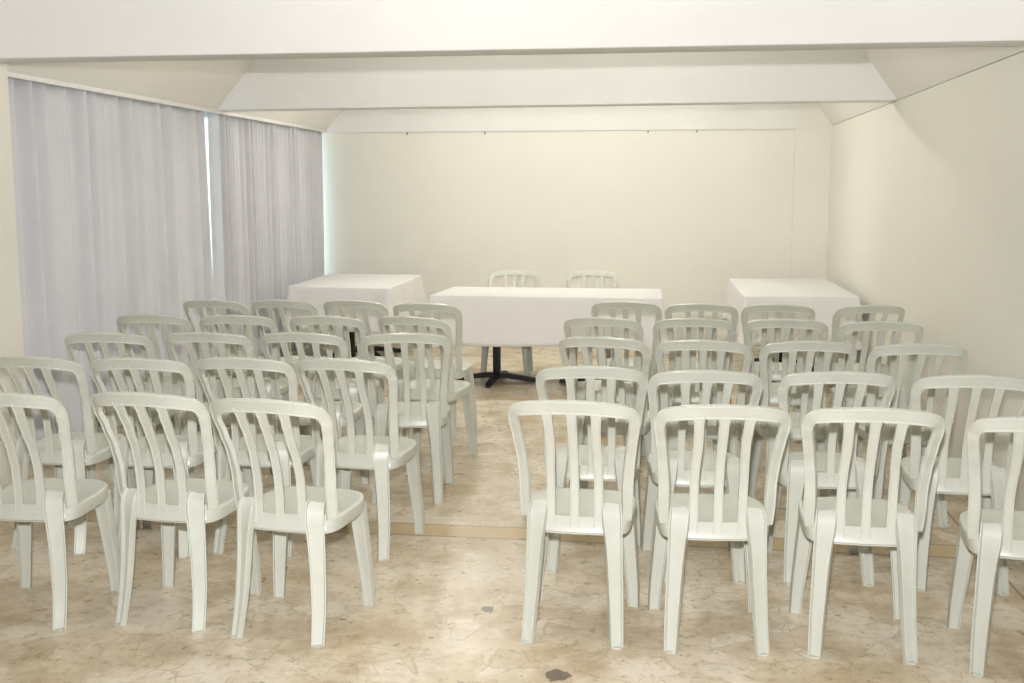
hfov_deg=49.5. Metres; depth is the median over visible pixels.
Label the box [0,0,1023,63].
ceiling beam
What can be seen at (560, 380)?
pedestal table
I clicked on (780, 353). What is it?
pedestal table
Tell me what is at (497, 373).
pedestal table
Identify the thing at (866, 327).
plastic chair
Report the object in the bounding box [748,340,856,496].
plastic chair
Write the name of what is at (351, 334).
pedestal table
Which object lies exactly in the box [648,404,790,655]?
plastic chair
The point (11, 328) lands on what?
wall
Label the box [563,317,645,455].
plastic chair
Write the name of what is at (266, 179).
curtain
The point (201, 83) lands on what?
ceiling
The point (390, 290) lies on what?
tablecloth
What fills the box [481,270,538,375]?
plastic chair
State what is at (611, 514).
plastic chair
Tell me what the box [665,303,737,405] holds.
plastic chair
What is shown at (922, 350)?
plastic chair
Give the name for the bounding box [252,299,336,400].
plastic chair
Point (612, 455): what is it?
plastic chair
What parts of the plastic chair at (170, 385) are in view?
leg, frame, leg, rail, leg, seat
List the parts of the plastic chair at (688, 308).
leg, frame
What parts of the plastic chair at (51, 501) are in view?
leg, rail, frame, seat, leg, leg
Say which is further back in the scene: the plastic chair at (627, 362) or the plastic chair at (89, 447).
the plastic chair at (627, 362)
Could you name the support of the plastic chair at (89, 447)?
on the floor
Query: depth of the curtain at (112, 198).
7.19 m
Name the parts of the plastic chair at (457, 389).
leg, frame, leg, rail, seat, leg, leg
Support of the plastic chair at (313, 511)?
on the floor
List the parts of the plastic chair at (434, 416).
leg, frame, rail, seat, leg, leg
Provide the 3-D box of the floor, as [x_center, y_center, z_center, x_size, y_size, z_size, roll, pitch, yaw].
[-0.747,1.328,2.724,5.845,0.200,19.200,1,8,8]
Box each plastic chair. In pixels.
[0,356,139,555]
[0,392,119,630]
[64,332,180,481]
[89,358,229,558]
[90,392,261,633]
[116,314,210,438]
[165,332,275,482]
[183,299,275,430]
[195,357,315,557]
[199,315,288,438]
[209,398,375,647]
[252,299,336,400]
[260,332,369,487]
[289,315,381,465]
[295,358,424,561]
[323,300,403,402]
[360,333,453,503]
[378,316,476,470]
[393,303,476,440]
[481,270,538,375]
[508,400,640,649]
[536,366,647,575]
[558,336,650,488]
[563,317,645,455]
[566,270,617,359]
[591,301,661,434]
[642,370,762,583]
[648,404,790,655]
[653,318,734,450]
[655,340,751,457]
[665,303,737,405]
[741,304,815,442]
[744,319,828,411]
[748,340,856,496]
[767,371,895,586]
[789,407,944,664]
[828,305,904,443]
[829,321,923,458]
[856,343,967,526]
[889,374,1023,595]
[947,416,1023,676]
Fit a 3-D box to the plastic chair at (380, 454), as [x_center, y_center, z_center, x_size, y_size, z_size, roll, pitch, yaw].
[-0.669,0.480,4.947,0.462,0.896,0.544,2,8,14]
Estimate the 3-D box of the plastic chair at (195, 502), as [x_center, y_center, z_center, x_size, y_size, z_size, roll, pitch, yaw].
[-1.248,0.586,4.165,0.462,0.896,0.544,2,8,13]
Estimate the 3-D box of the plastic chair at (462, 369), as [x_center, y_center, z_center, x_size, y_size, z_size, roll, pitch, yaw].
[-0.496,0.167,7.270,0.462,0.896,0.544,2,8,13]
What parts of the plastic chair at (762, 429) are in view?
leg, leg, rail, seat, frame, leg, leg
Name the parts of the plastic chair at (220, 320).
leg, frame, rail, seat, leg, leg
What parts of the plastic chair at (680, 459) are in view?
leg, leg, seat, rail, frame, leg, leg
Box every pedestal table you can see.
[333,346,400,355]
[349,332,355,357]
[456,347,535,387]
[559,349,606,382]
[754,341,813,371]
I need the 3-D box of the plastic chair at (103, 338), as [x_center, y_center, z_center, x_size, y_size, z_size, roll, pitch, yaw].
[-2.018,0.364,5.812,0.462,0.896,0.544,0,8,4]
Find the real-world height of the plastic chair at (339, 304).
0.896 m
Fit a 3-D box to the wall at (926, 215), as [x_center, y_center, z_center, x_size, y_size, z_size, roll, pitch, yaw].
[2.050,0.177,2.189,0.200,2.224,19.200,1,8,8]
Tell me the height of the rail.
0.029 m
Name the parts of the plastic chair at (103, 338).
leg, frame, leg, rail, seat, leg, leg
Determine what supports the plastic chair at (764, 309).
on the floor
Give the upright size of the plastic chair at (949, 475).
0.896 m
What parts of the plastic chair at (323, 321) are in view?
leg, rail, frame, seat, leg, leg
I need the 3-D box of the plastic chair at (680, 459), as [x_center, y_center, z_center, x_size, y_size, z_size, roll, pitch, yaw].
[0.780,0.520,4.650,0.462,0.896,0.544,0,8,3]
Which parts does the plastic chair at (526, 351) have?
leg, frame, leg, leg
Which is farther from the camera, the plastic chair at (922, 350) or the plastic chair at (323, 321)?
the plastic chair at (323, 321)
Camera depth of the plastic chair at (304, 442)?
4.85 m
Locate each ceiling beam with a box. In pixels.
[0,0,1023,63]
[204,49,895,111]
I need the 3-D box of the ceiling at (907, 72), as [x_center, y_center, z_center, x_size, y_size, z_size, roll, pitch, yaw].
[1.875,-1.213,2.000,0.653,0.570,18.750,1,8,8]
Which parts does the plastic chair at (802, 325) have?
seat, rail, leg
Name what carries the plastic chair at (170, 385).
on the floor
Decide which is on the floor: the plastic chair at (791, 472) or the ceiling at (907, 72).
the plastic chair at (791, 472)
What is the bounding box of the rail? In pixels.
[7,71,326,132]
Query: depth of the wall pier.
11.11 m
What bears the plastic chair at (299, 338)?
on the floor
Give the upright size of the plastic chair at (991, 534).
0.896 m
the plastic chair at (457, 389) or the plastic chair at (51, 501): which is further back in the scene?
the plastic chair at (457, 389)
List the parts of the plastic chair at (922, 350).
leg, leg, seat, rail, frame, leg, leg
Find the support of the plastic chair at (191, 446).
on the floor
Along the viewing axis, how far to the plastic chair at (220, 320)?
6.39 m
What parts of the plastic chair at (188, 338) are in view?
leg, frame, rail, seat, leg, leg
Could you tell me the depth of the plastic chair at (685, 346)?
5.36 m
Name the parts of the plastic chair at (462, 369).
leg, frame, rail, seat, leg, leg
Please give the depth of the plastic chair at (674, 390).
6.25 m
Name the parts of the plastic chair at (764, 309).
leg, rail, frame, seat, leg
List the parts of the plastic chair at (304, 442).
leg, frame, leg, rail, seat, leg, leg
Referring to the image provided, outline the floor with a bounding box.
[0,338,1023,682]
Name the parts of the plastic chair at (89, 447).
leg, frame, rail, leg, seat, leg, leg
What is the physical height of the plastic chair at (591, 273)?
0.896 m
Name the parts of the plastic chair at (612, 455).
leg, rail, frame, seat, leg, leg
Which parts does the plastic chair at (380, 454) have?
leg, leg, frame, rail, seat, leg, leg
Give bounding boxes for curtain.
[8,77,216,464]
[207,112,324,377]
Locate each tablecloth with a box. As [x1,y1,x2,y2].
[282,273,425,333]
[424,287,668,355]
[722,278,862,349]
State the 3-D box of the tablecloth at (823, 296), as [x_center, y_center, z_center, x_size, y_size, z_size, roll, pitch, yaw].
[2.435,-0.276,9.788,1.060,0.420,2.122,1,8,8]
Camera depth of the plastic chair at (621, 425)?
5.45 m
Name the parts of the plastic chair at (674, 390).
leg, rail, seat, frame, leg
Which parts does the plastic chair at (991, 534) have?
leg, leg, seat, frame, rail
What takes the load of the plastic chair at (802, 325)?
on the floor
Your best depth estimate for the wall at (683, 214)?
11.55 m
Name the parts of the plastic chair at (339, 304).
frame, seat, leg, leg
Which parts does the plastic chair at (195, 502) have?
leg, frame, leg, rail, seat, leg, leg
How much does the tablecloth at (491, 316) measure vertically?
0.455 m
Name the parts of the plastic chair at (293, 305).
frame, seat, leg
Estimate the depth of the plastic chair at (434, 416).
5.68 m
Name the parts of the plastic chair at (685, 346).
leg, rail, seat, leg, leg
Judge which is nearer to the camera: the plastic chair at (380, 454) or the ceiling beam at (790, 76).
the plastic chair at (380, 454)
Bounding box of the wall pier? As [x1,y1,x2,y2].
[790,103,831,278]
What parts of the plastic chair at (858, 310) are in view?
leg, seat, frame, leg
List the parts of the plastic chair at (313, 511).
leg, frame, leg, rail, seat, leg, leg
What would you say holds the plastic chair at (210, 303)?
on the floor
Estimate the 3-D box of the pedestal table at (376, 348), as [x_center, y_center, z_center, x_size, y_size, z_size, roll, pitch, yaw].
[-1.420,-0.250,10.870,0.780,0.752,0.700,1,8,5]
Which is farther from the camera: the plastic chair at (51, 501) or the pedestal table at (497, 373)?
the pedestal table at (497, 373)
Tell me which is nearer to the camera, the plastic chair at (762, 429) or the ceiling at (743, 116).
the plastic chair at (762, 429)
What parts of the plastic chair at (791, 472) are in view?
leg, leg, seat, rail, frame, leg, leg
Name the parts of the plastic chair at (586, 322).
leg, frame, rail, seat, leg, leg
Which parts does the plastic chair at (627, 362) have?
leg, frame, seat, leg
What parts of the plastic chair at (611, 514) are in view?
leg, leg, rail, frame, seat, leg, leg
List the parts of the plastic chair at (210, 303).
leg, frame, seat, leg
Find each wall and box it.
[0,64,30,485]
[322,129,794,346]
[826,52,1023,510]
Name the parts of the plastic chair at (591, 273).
frame, leg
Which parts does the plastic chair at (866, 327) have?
leg, seat, rail, frame, leg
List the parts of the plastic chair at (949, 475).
leg, leg, seat, rail, frame, leg, leg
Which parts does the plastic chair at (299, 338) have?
leg, leg, frame, rail, seat, leg, leg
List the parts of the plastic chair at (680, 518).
leg, leg, seat, rail, frame, leg, leg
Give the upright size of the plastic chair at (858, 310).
0.896 m
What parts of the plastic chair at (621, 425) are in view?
leg, leg, frame, rail, seat, leg, leg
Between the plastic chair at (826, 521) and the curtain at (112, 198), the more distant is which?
the curtain at (112, 198)
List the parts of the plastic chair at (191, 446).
leg, frame, leg, rail, seat, leg, leg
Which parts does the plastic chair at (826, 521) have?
leg, leg, rail, seat, frame, leg, leg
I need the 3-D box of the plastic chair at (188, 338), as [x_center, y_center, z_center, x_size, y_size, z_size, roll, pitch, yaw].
[-1.508,0.363,5.817,0.462,0.896,0.544,1,8,6]

